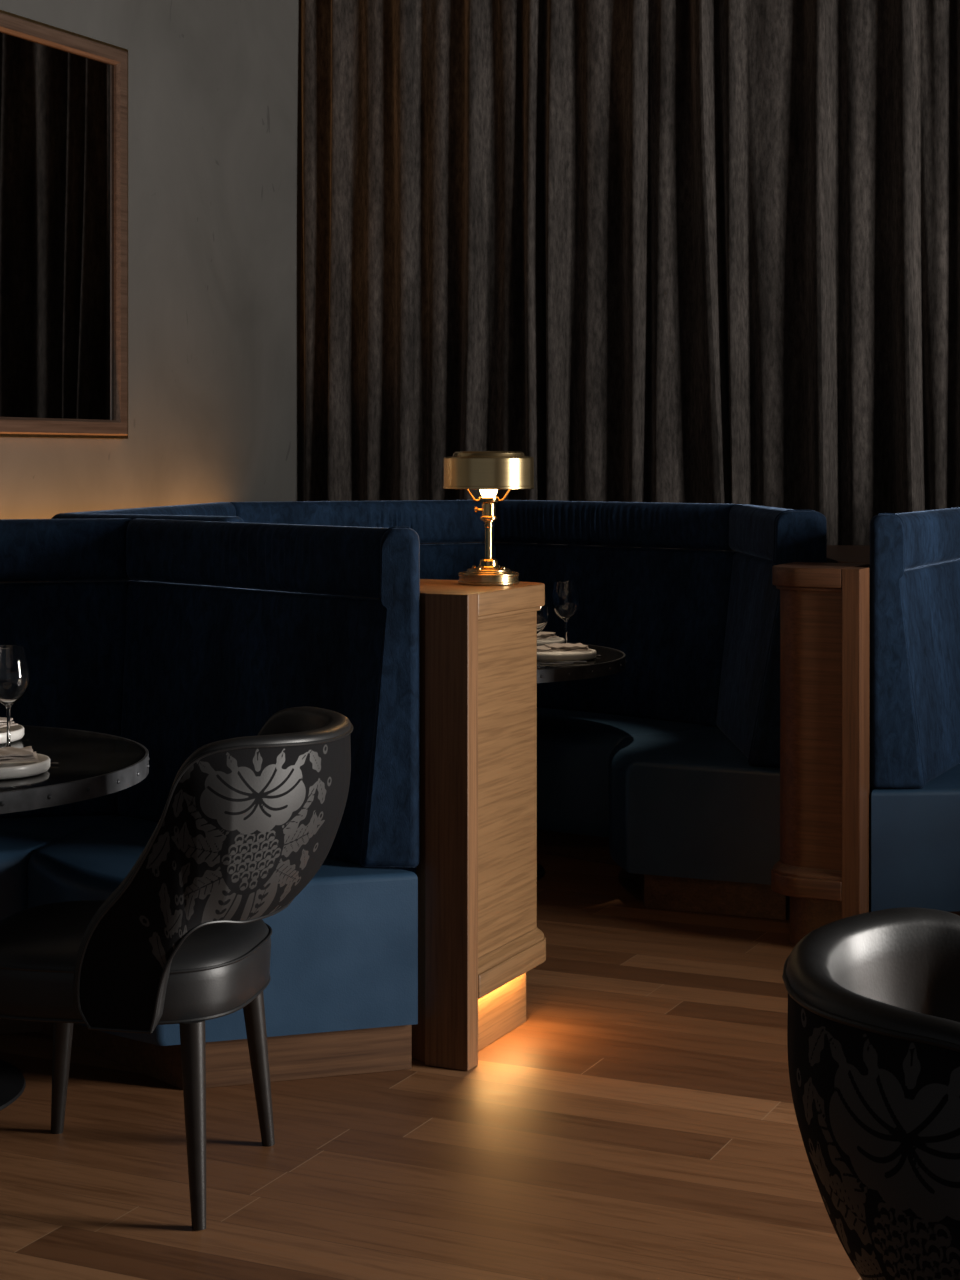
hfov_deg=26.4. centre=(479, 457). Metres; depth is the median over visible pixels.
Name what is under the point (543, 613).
wine glass
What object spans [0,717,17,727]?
napkin
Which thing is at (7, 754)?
napkin
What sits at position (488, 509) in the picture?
socket
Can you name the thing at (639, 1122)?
floor
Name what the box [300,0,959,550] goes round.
curtain
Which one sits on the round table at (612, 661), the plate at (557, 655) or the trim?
the plate at (557, 655)
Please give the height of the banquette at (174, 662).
1.242 m
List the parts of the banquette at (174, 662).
seat, backrest, seat, backrest, panel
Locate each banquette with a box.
[0,518,419,1089]
[49,500,826,919]
[870,507,959,915]
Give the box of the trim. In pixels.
[16,581,48,581]
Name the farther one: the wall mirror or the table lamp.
the wall mirror
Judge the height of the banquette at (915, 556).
1.242 m
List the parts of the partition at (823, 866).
moulding, panel, post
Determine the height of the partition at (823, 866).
1.087 m
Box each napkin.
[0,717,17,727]
[0,746,37,761]
[537,632,558,639]
[537,643,591,651]
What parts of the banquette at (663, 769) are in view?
backrest, backrest, backrest, seat, seat, backrest, panel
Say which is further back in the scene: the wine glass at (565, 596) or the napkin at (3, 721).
the wine glass at (565, 596)
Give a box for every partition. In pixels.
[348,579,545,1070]
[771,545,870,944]
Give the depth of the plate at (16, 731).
4.77 m
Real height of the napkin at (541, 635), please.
0.020 m
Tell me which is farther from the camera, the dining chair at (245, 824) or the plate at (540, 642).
the plate at (540, 642)
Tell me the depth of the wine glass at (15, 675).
4.57 m
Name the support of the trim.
attached to the wall at (215, 105)
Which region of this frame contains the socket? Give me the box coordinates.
[474,497,498,520]
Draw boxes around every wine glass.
[0,645,30,746]
[537,594,548,667]
[552,581,579,642]
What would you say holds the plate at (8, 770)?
on the round table at (92, 764)
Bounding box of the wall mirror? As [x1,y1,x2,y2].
[0,10,127,438]
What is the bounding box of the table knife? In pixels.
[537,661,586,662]
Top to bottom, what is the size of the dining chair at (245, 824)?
0.897 m
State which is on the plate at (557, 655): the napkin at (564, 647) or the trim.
the napkin at (564, 647)
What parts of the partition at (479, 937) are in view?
post, panel, moulding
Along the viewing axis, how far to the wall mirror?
7.65 m
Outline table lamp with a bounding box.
[443,451,533,585]
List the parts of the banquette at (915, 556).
panel, seat, backrest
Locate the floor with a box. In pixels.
[0,853,861,1279]
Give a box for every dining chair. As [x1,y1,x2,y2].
[0,706,352,1230]
[782,907,959,1279]
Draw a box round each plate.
[0,725,23,743]
[0,753,49,779]
[537,637,564,645]
[537,649,595,660]
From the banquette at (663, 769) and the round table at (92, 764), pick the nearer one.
the round table at (92, 764)
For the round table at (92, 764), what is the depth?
4.44 m
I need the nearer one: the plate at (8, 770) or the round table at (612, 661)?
the plate at (8, 770)
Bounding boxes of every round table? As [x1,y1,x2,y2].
[0,725,148,1110]
[537,642,626,879]
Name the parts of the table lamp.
shade arm, stem, lamp shade, bulb, shade arm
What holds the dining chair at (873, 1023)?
on the floor
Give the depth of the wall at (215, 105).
8.53 m
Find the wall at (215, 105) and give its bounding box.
[0,0,301,518]

